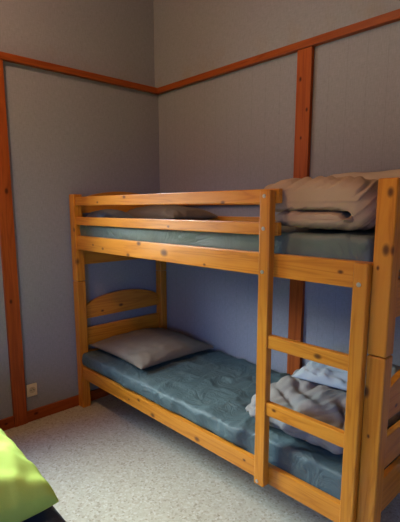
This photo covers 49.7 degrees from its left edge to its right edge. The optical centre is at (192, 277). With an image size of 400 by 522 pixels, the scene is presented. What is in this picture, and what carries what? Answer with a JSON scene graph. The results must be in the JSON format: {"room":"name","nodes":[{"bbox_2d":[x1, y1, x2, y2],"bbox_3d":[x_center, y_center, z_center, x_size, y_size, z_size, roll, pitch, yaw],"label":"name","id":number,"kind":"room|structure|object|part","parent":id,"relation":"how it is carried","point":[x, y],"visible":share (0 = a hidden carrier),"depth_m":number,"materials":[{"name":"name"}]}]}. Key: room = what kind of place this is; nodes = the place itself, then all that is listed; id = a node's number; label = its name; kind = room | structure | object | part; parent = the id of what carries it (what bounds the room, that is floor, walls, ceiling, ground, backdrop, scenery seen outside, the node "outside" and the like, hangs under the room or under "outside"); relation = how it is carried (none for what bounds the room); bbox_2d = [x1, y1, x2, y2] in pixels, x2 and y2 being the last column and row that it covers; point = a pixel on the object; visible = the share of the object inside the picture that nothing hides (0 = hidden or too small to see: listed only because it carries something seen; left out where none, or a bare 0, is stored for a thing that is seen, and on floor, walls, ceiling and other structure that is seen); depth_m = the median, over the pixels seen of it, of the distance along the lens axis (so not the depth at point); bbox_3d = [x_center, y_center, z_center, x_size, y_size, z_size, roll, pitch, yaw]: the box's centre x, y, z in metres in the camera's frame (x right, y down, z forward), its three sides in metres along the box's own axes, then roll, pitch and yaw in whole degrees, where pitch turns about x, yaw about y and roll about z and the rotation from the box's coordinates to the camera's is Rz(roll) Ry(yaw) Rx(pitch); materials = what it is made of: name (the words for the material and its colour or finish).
{"room":"bedroom","nodes":[
{"label":"bedroom","id":0,"kind":"room"},
{"bbox_2d":[0,0,159,419],"bbox_3d":[-1.456,-0.431,2.252,3.400,2.960,0.100,-9,13,-42],"label":"wall","id":1,"kind":"structure","parent":0,"point":[67,134],"depth_m":2.77,"materials":[{"name":"white paint"}]},
{"bbox_2d":[0,59,27,426],"bbox_3d":[-1.090,-0.142,2.556,0.081,2.169,0.025,-9,13,-42],"label":"trim","id":2,"kind":"structure","parent":1,"relation":"attached to","point":[7,233],"depth_m":2.56,"materials":[{"name":"brown wood"}]},
{"bbox_2d":[26,383,36,396],"bbox_3d":[-1.025,0.717,2.756,0.068,0.080,0.023,-9,13,-42],"label":"wall socket","id":3,"kind":"object","parent":1,"relation":"attached to","point":[31,389],"visible":1,"depth_m":2.75,"materials":[{"name":"beige plastic"}]},
{"bbox_2d":[0,388,110,430],"bbox_3d":[-1.418,0.943,2.426,3.182,0.071,0.018,-9,13,-42],"label":"baseboard","id":4,"kind":"structure","parent":1,"relation":"attached to","point":[7,423],"depth_m":2.86,"materials":[{"name":"brown wood"}]},
{"bbox_2d":[0,51,156,93],"bbox_3d":[-1.426,-1.179,2.068,3.166,0.038,0.034,-9,13,-42],"label":"trim","id":5,"kind":"structure","parent":1,"relation":"attached to","point":[7,57],"depth_m":2.68,"materials":[{"name":"brown wood"}]},
{"bbox_2d":[4,394,399,521],"bbox_3d":[-0.228,1.209,1.182,3.200,0.060,3.500,-9,13,-42],"label":"floor","id":6,"kind":"structure","parent":0,"point":[106,460],"depth_m":2.21,"materials":[{"name":"carpet"}]},
{"bbox_2d":[69,177,399,521],"bbox_3d":[0.174,0.241,2.376,0.781,1.463,2.060,-9,13,-42],"label":"bunk bed","id":7,"kind":"object","parent":6,"relation":"on","point":[378,280],"visible":0.74,"depth_m":1.65,"materials":[{"name":"brown wood"}]},
{"bbox_3d":[-0.750,-0.260,2.808,0.061,0.560,0.061,-9,13,-42],"label":"post","id":8,"kind":"part","parent":7,"relation":"part of","materials":[{"name":"brown wood"}]},
{"bbox_3d":[-0.748,0.452,2.924,0.061,0.876,0.061,-9,13,-42],"label":"post","id":9,"kind":"part","parent":7,"relation":"part of","materials":[{"name":"brown wood"}]},
{"bbox_3d":[-0.503,-0.188,3.066,0.635,0.128,0.022,-9,13,-42],"label":"rail","id":10,"kind":"part","parent":7,"relation":"part of","materials":[{"name":"brown wood"}]},
{"bbox_3d":[-0.243,-0.337,3.272,0.061,0.560,0.061,-9,13,-42],"label":"post","id":11,"kind":"part","parent":7,"relation":"part of","materials":[{"name":"brown wood"}]},
{"bbox_3d":[-0.240,0.375,3.388,0.061,0.876,0.061,-9,13,-42],"label":"post","id":12,"kind":"part","parent":7,"relation":"part of","materials":[{"name":"brown wood"}]},
{"bbox_3d":[-0.204,-0.397,2.176,0.025,0.054,1.568,-9,13,-42],"label":"guard rail","id":13,"kind":"part","parent":7,"relation":"part of","materials":[{"name":"brown wood"}]},
{"bbox_3d":[-0.204,-0.275,2.196,0.025,0.050,1.568,-9,13,-42],"label":"guard rail","id":14,"kind":"part","parent":7,"relation":"part of","materials":[{"name":"brown wood"}]},
{"bbox_3d":[0.449,-0.456,2.522,0.023,0.054,1.942,-9,13,-42],"label":"guard rail","id":15,"kind":"part","parent":7,"relation":"part of","materials":[{"name":"brown wood"}]},
{"bbox_3d":[-0.073,0.752,2.225,0.025,0.082,1.942,-9,13,-42],"label":"rail","id":16,"kind":"part","parent":7,"relation":"part of","materials":[{"name":"brown wood"}]},
{"bbox_3d":[-0.076,-0.117,2.083,0.025,0.090,1.942,-9,13,-42],"label":"rail","id":17,"kind":"part","parent":7,"relation":"part of","materials":[{"name":"brown wood"}]},
{"bbox_2d":[80,225,399,270],"bbox_3d":[0.171,-0.217,2.333,0.695,0.159,1.950,-9,13,-42],"label":"mattress","id":18,"kind":"object","parent":7,"relation":"on","point":[357,245],"visible":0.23,"depth_m":1.68,"materials":[{"name":"fabric"}]},
{"bbox_2d":[86,209,133,217],"bbox_3d":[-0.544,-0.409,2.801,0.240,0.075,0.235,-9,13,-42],"label":"pillow","id":19,"kind":"object","parent":18,"relation":"on","point":[105,213],"visible":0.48,"depth_m":2.73,"materials":[{"name":"fabric"}]},
{"bbox_2d":[126,205,217,219],"bbox_3d":[-0.177,-0.436,2.873,0.380,0.103,0.600,-9,13,-42],"label":"pillow","id":20,"kind":"object","parent":18,"relation":"on","point":[178,212],"visible":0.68,"depth_m":2.70,"materials":[{"name":"fabric"}]},
{"bbox_2d":[264,176,377,230],"bbox_3d":[0.615,-0.300,1.733,0.548,0.205,0.484,-9,13,-42],"label":"duvet","id":21,"kind":"object","parent":18,"relation":"on","point":[346,203],"visible":0.81,"depth_m":1.50,"materials":[{"name":"beige fabric"}]},
{"bbox_2d":[331,169,399,179],"bbox_3d":[0.851,-0.365,1.977,0.122,0.247,0.537,-9,13,-42],"label":"blanket","id":22,"kind":"object","parent":18,"relation":"on","point":[390,173],"visible":0.16,"depth_m":1.93,"materials":[{"name":"beige fabric"}]},
{"bbox_2d":[82,349,399,499],"bbox_3d":[0.150,0.634,2.470,0.735,0.143,1.925,-9,13,-42],"label":"mattress","id":23,"kind":"object","parent":7,"relation":"on","point":[212,390],"visible":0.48,"depth_m":2.24,"materials":[{"name":"teal fabric"}]},
{"bbox_2d":[90,327,213,369],"bbox_3d":[-0.280,0.438,2.941,0.611,0.102,0.620,-9,13,-42],"label":"pillow","id":24,"kind":"object","parent":23,"relation":"on","point":[144,348],"visible":1,"depth_m":2.81,"materials":[{"name":"fabric"}]},
{"bbox_2d":[245,369,399,454],"bbox_3d":[0.592,0.554,1.957,0.596,0.189,0.584,-9,13,-42],"label":"duvet","id":25,"kind":"object","parent":23,"relation":"on","point":[326,404],"visible":0.4,"depth_m":1.79,"materials":[{"name":"grey fabric"}]},
{"bbox_2d":[292,350,399,394],"bbox_3d":[0.746,0.422,1.992,0.430,0.082,0.400,7,12,39],"label":"pillow","id":26,"kind":"object","parent":25,"relation":"on","point":[315,372],"visible":0.25,"depth_m":1.92,"materials":[{"name":"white fabric"}]},
{"bbox_3d":[0.449,-0.334,2.542,0.023,0.050,1.942,-9,13,-42],"label":"guard rail","id":27,"kind":"part","parent":7,"relation":"part of","materials":[{"name":"brown wood"}]},
{"bbox_3d":[0.612,0.683,1.476,0.061,0.876,0.061,-9,13,-42],"label":"post","id":28,"kind":"part","parent":7,"relation":"part of","materials":[{"name":"brown wood"}]},
{"bbox_3d":[0.609,-0.028,1.361,0.061,0.560,0.061,-9,13,-42],"label":"post","id":29,"kind":"part","parent":7,"relation":"part of","materials":[{"name":"brown wood"}]},
{"bbox_3d":[0.859,0.761,1.735,0.635,0.138,0.022,-9,13,-42],"label":"rail","id":30,"kind":"part","parent":7,"relation":"part of","materials":[{"name":"brown wood"}]},
{"bbox_3d":[0.856,0.043,1.618,0.635,0.128,0.022,-9,13,-42],"label":"rail","id":31,"kind":"part","parent":7,"relation":"part of","materials":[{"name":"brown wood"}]},
{"bbox_3d":[-0.963,0.982,1.471,0.760,0.300,1.970,-9,13,-42],"label":"frame","id":32,"kind":"object","parent":6,"relation":"on","visible":0},
{"bbox_2d":[22,506,65,521],"bbox_3d":[-0.970,0.796,1.430,0.759,0.119,1.967,-9,13,-42],"label":"mattress","id":33,"kind":"object","parent":32,"relation":"on","point":[50,514],"visible":0.15,"depth_m":1.35,"materials":[{"name":"black fabric"}]},
{"bbox_2d":[0,428,58,521],"bbox_3d":[-1.064,0.636,1.472,0.818,0.184,1.044,-9,13,-42],"label":"duvet","id":34,"kind":"object","parent":33,"relation":"on","point":[24,492],"visible":1,"depth_m":1.33,"materials":[{"name":"green fabric"}]},
{"bbox_2d":[153,0,399,372],"bbox_3d":[0.966,-0.406,2.045,0.131,2.960,3.500,-9,13,-42],"label":"wall","id":35,"kind":"structure","parent":0,"point":[235,130],"depth_m":2.55,"materials":[{"name":"white paint"}]},
{"bbox_2d":[156,9,399,94],"bbox_3d":[0.926,-1.157,1.887,0.034,0.038,3.500,-9,13,-42],"label":"trim","id":36,"kind":"structure","parent":35,"relation":"attached to","point":[393,16],"depth_m":2.29,"materials":[{"name":"brown wood"}]},
{"bbox_2d":[287,46,313,374],"bbox_3d":[0.595,-0.126,2.427,0.025,2.169,0.088,-9,13,-42],"label":"trim","id":37,"kind":"structure","parent":35,"relation":"attached to","point":[305,57],"depth_m":2.32,"materials":[{"name":"brown wood"}]}
]}

